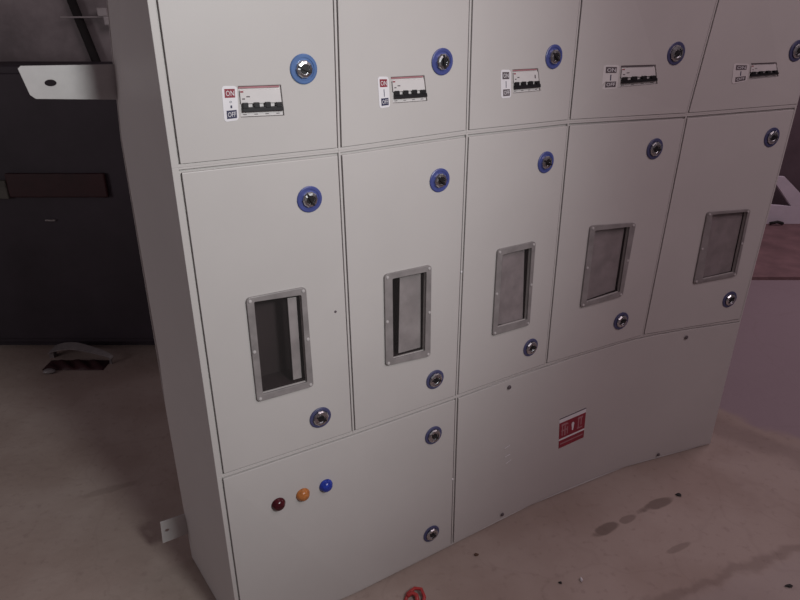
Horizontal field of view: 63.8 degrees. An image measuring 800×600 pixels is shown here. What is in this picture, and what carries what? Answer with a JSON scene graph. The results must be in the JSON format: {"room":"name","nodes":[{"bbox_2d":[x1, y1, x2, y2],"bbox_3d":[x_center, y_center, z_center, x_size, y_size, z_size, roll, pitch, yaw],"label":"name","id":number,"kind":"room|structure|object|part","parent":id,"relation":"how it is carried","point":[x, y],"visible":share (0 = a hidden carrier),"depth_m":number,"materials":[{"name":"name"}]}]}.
{"room":"electrical room","nodes":[
{"label":"electrical room","id":0,"kind":"room"},
{"bbox_2d":[0,0,112,61],"bbox_3d":[-1.950,-1.280,2.851,4.100,3.000,0.150,0,24,0],"label":"wall","id":1,"kind":"structure","parent":0,"point":[30,30],"depth_m":2.82,"materials":[{"name":"grey paint"}]},
{"bbox_2d":[60,8,108,25],"bbox_3d":[-1.333,-1.217,2.761,0.235,0.070,0.065,0,24,0],"label":"clamp","id":2,"kind":"object","parent":1,"relation":"attached to","point":[102,12],"visible":0.53,"depth_m":2.74,"materials":[{"name":"metal"}]},
{"bbox_3d":[-1.355,-1.208,2.746,0.190,0.008,0.007,0,24,0],"label":"rod","id":3,"kind":"part","parent":2,"relation":"part of","materials":[{"name":"metal"}]},
{"bbox_2d":[0,280,799,599],"bbox_3d":[1.250,0.452,2.779,10.500,0.100,7.700,0,24,0],"label":"floor","id":4,"kind":"structure","parent":0,"point":[89,477],"depth_m":2.13,"materials":[{"name":"beige concrete"}]},
{"bbox_2d":[43,368,55,373],"bbox_3d":[-1.592,0.322,2.918,0.055,0.022,0.036,0,24,0],"label":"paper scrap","id":5,"kind":"object","parent":4,"relation":"on","point":[48,370],"visible":1,"depth_m":2.91,"materials":[{"name":"white paper"}]},
{"bbox_2d":[42,359,109,369],"bbox_3d":[-1.500,0.295,2.982,0.280,0.020,0.090,0,24,0],"label":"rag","id":6,"kind":"object","parent":4,"relation":"on","point":[77,364],"visible":0.94,"depth_m":2.97,"materials":[{"name":"fabric"}]},
{"bbox_2d":[0,62,154,344],"bbox_3d":[-1.625,-0.398,2.962,2.550,1.300,0.270,0,24,0],"label":"cupboard","id":7,"kind":"object","parent":4,"relation":"on","point":[71,270],"visible":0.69,"depth_m":2.87,"materials":[{"name":"black paint"}]},
{"bbox_3d":[-1.485,-0.497,2.786,0.430,0.105,0.020,0,24,0],"label":"rail","id":8,"kind":"part","parent":7,"relation":"part of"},
{"bbox_2d":[48,342,112,363],"bbox_3d":[-1.498,0.250,3.013,0.341,0.076,0.060,6,25,14],"label":"curved offcut","id":9,"kind":"object","parent":4,"relation":"on","point":[52,353],"visible":1,"depth_m":3.01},
{"bbox_2d":[67,0,100,61],"bbox_3d":[-1.265,-0.760,2.975,0.506,1.959,0.040,0,24,0],"label":"pole","id":10,"kind":"object","parent":4,"relation":"on","point":[73,5],"visible":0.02,"depth_m":2.78,"materials":[{"name":"black metal"}]},
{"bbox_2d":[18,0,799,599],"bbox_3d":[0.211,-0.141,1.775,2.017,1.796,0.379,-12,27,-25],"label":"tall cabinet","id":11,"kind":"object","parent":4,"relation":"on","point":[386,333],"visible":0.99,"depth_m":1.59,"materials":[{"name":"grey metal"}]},
{"bbox_2d":[224,89,234,97],"bbox_3d":[-0.309,-0.375,1.166,0.020,0.016,0.001,-14,28,-28],"label":"print","id":12,"kind":"object","parent":11,"relation":"on","point":[228,93],"depth_m":1.17},
{"bbox_2d":[227,110,236,118],"bbox_3d":[-0.309,-0.341,1.181,0.019,0.015,0.001,-14,28,-28],"label":"print","id":13,"kind":"object","parent":11,"relation":"attached to","point":[231,114],"depth_m":1.18},
{"bbox_3d":[-0.263,-0.527,1.133,0.319,0.542,0.008,-14,28,-28],"label":"door","id":14,"kind":"part","parent":11,"relation":"part of","materials":[{"name":"white metal"}]},
{"bbox_2d":[238,85,283,116],"bbox_3d":[-0.273,-0.381,1.223,0.084,0.056,0.068,-14,28,-28],"label":"circuit breaker","id":15,"kind":"object","parent":11,"relation":"in","point":[265,100],"visible":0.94,"depth_m":1.20,"materials":[{"name":"white plastic"}]},
{"bbox_3d":[-0.261,0.046,1.391,0.322,0.686,0.009,-13,27,-27],"label":"door","id":16,"kind":"part","parent":11,"relation":"part of","materials":[{"name":"white metal"}]},
{"bbox_2d":[271,498,285,510],"bbox_3d":[-0.292,0.498,1.557,0.036,0.036,0.017,-13,27,-27],"label":"indicator light","id":17,"kind":"object","parent":11,"relation":"attached to","point":[277,504],"depth_m":1.55,"materials":[{"name":"red plastic"}]},
{"bbox_3d":[-0.236,0.087,1.437,0.022,0.204,0.003,-14,28,-28],"label":"plate","id":18,"kind":"part","parent":11,"relation":"part of","materials":[{"name":"grey metal"}]},
{"bbox_2d":[296,488,309,501],"bbox_3d":[-0.237,0.483,1.585,0.036,0.036,0.017,-13,27,-27],"label":"indicator light","id":19,"kind":"object","parent":11,"relation":"attached to","point":[302,494],"depth_m":1.58,"materials":[{"name":"orange plastic"}]},
{"bbox_2d":[319,479,332,491],"bbox_3d":[-0.183,0.469,1.613,0.036,0.036,0.017,-13,27,-27],"label":"indicator light","id":20,"kind":"object","parent":11,"relation":"attached to","point":[325,485],"depth_m":1.61,"materials":[{"name":"blue plastic"}]},
{"bbox_3d":[-0.123,0.578,1.713,0.645,0.522,0.020,-14,28,-28],"label":"door","id":21,"kind":"part","parent":11,"relation":"part of","materials":[{"name":"grey metal"}]},
{"bbox_2d":[380,79,386,86],"bbox_3d":[-0.034,-0.444,1.316,0.018,0.016,0.001,-14,28,-29],"label":"print","id":22,"kind":"object","parent":11,"relation":"on","point":[383,82],"depth_m":1.32},
{"bbox_2d":[381,98,388,105],"bbox_3d":[-0.031,-0.411,1.333,0.018,0.015,0.001,-14,28,-29],"label":"print","id":23,"kind":"object","parent":11,"relation":"attached to","point":[384,101],"depth_m":1.33},
{"bbox_3d":[0.013,-0.596,1.286,0.316,0.542,0.010,-14,28,-29],"label":"door","id":24,"kind":"part","parent":11,"relation":"part of","materials":[{"name":"white metal"}]},
{"bbox_3d":[0.015,-0.023,1.541,0.316,0.693,0.009,-14,28,-29],"label":"door","id":25,"kind":"part","parent":11,"relation":"part of","materials":[{"name":"white metal"}]},
{"bbox_2d":[391,76,426,102],"bbox_3d":[0.005,-0.453,1.375,0.090,0.051,0.068,-14,28,-29],"label":"circuit breaker","id":26,"kind":"object","parent":11,"relation":"in","point":[407,88],"visible":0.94,"depth_m":1.35,"materials":[{"name":"white plastic"}]},
{"bbox_3d":[0.024,0.034,1.585,0.066,0.205,0.004,-14,28,-29],"label":"plate","id":27,"kind":"part","parent":11,"relation":"part of","materials":[{"name":"grey metal"}]},
{"bbox_2d":[502,72,508,78],"bbox_3d":[0.243,-0.515,1.475,0.022,0.016,0.001,-15,28,-30],"label":"print","id":28,"kind":"object","parent":11,"relation":"on","point":[505,75],"depth_m":1.47},
{"bbox_2d":[503,89,509,95],"bbox_3d":[0.247,-0.482,1.493,0.022,0.015,0.001,-15,28,-30],"label":"print","id":29,"kind":"object","parent":11,"relation":"attached to","point":[506,92],"depth_m":1.49},
{"bbox_3d":[0.306,-0.032,1.751,0.093,0.222,0.004,-15,28,-29],"label":"plate","id":30,"kind":"part","parent":11,"relation":"part of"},
{"bbox_3d":[0.293,-0.094,1.703,0.322,0.696,0.013,-15,28,-29],"label":"door","id":31,"kind":"part","parent":11,"relation":"part of","materials":[{"name":"white metal"}]},
{"bbox_3d":[0.287,-0.669,1.444,0.327,0.538,0.010,-15,28,-30],"label":"door","id":32,"kind":"part","parent":11,"relation":"part of","materials":[{"name":"white metal"}]},
{"bbox_2d":[513,69,540,92],"bbox_3d":[0.284,-0.526,1.537,0.093,0.052,0.068,-15,28,-30],"label":"circuit breaker","id":33,"kind":"object","parent":11,"relation":"in","point":[524,80],"visible":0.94,"depth_m":1.51,"materials":[{"name":"white plastic"}]},
{"bbox_3d":[0.659,0.397,2.116,1.131,0.524,0.055,-11,27,-24],"label":"panel","id":34,"kind":"part","parent":11,"relation":"part of","materials":[{"name":"white metal"}]},
{"bbox_3d":[0.602,-0.111,1.891,0.111,0.221,0.004,-11,26,-23],"label":"plate","id":35,"kind":"part","parent":11,"relation":"part of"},
{"bbox_2d":[605,81,615,87],"bbox_3d":[0.538,-0.551,1.643,0.034,0.014,0.001,-10,26,-21],"label":"print","id":36,"kind":"object","parent":11,"relation":"attached to","point":[608,84],"depth_m":1.64},
{"bbox_2d":[606,67,616,72],"bbox_3d":[0.535,-0.582,1.627,0.035,0.016,0.001,-10,26,-20],"label":"print","id":37,"kind":"object","parent":11,"relation":"on","point":[608,69],"depth_m":1.63},
{"bbox_3d":[0.611,-0.164,1.862,0.391,0.693,0.018,-11,26,-22],"label":"door","id":38,"kind":"part","parent":11,"relation":"part of","materials":[{"name":"white metal"}]},
{"bbox_2d":[619,65,657,86],"bbox_3d":[0.612,-0.593,1.692,0.128,0.053,0.068,-10,26,-21],"label":"circuit breaker","id":39,"kind":"object","parent":11,"relation":"in","point":[632,75],"visible":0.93,"depth_m":1.66,"materials":[{"name":"white plastic"}]},
{"bbox_3d":[0.628,-0.739,1.607,0.429,0.544,0.037,-8,25,-17],"label":"door","id":40,"kind":"part","parent":11,"relation":"part of","materials":[{"name":"white metal"}]},
{"bbox_3d":[0.983,-0.224,2.001,0.408,0.695,0.018,-8,26,-18],"label":"door","id":41,"kind":"part","parent":11,"relation":"part of","materials":[{"name":"white metal"}]},
{"bbox_3d":[1.022,-0.178,2.050,0.139,0.219,0.006,-9,26,-18],"label":"plate","id":42,"kind":"part","parent":11,"relation":"part of","materials":[{"name":"grey glass"}]},
{"bbox_2d":[735,76,745,81],"bbox_3d":[0.952,-0.618,1.798,0.039,0.015,0.001,-9,26,-19],"label":"print","id":43,"kind":"object","parent":11,"relation":"attached to","point":[737,78],"depth_m":1.80},
{"bbox_2d":[736,65,746,69],"bbox_3d":[0.946,-0.645,1.782,0.042,0.013,0.001,-9,26,-19],"label":"print","id":44,"kind":"object","parent":11,"relation":"on","point":[738,67],"depth_m":1.78},
{"bbox_3d":[0.999,-0.793,1.729,0.409,0.544,0.038,-9,26,-19],"label":"door","id":45,"kind":"part","parent":11,"relation":"part of","materials":[{"name":"white metal"}]},
{"bbox_2d":[749,62,778,78],"bbox_3d":[1.021,-0.660,1.842,0.116,0.044,0.068,-9,26,-19],"label":"circuit breaker","id":46,"kind":"object","parent":11,"relation":"in","point":[757,70],"visible":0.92,"depth_m":1.82,"materials":[{"name":"white plastic"}]},
{"bbox_2d":[404,586,425,599],"bbox_3d":[0.046,0.826,1.799,0.061,0.022,0.048,7,25,16],"label":"strip","id":47,"kind":"object","parent":4,"relation":"on","point":[410,592],"visible":1,"depth_m":1.79,"materials":[{"name":"plastic"}]},
{"bbox_2d":[752,224,799,279],"bbox_3d":[3.850,-0.399,4.529,5.100,0.020,1.310,0,24,0],"label":"ground","id":48,"kind":"structure","parent":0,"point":[778,258],"depth_m":4.29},
{"bbox_2d":[769,220,783,224],"bbox_3d":[2.850,-0.584,4.862,0.108,0.039,0.034,0,24,0],"label":"wheel","id":49,"kind":"object","parent":48,"relation":"on","point":[777,221],"visible":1,"depth_m":4.85,"materials":[{"name":"black rubber"}]},
{"bbox_2d":[766,176,799,223],"bbox_3d":[3.090,-0.752,4.842,0.720,0.364,0.030,0,24,0],"label":"car","id":50,"kind":"object","parent":48,"relation":"on","point":[788,214],"visible":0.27,"depth_m":4.85,"materials":[{"name":"white metal"}]},
{"bbox_2d":[771,96,799,204],"bbox_3d":[3.300,-2.058,4.584,6.400,3.000,0.150,0,24,0],"label":"wall","id":51,"kind":"structure","parent":0,"point":[790,167],"depth_m":4.95,"materials":[{"name":"paint"}]}
]}

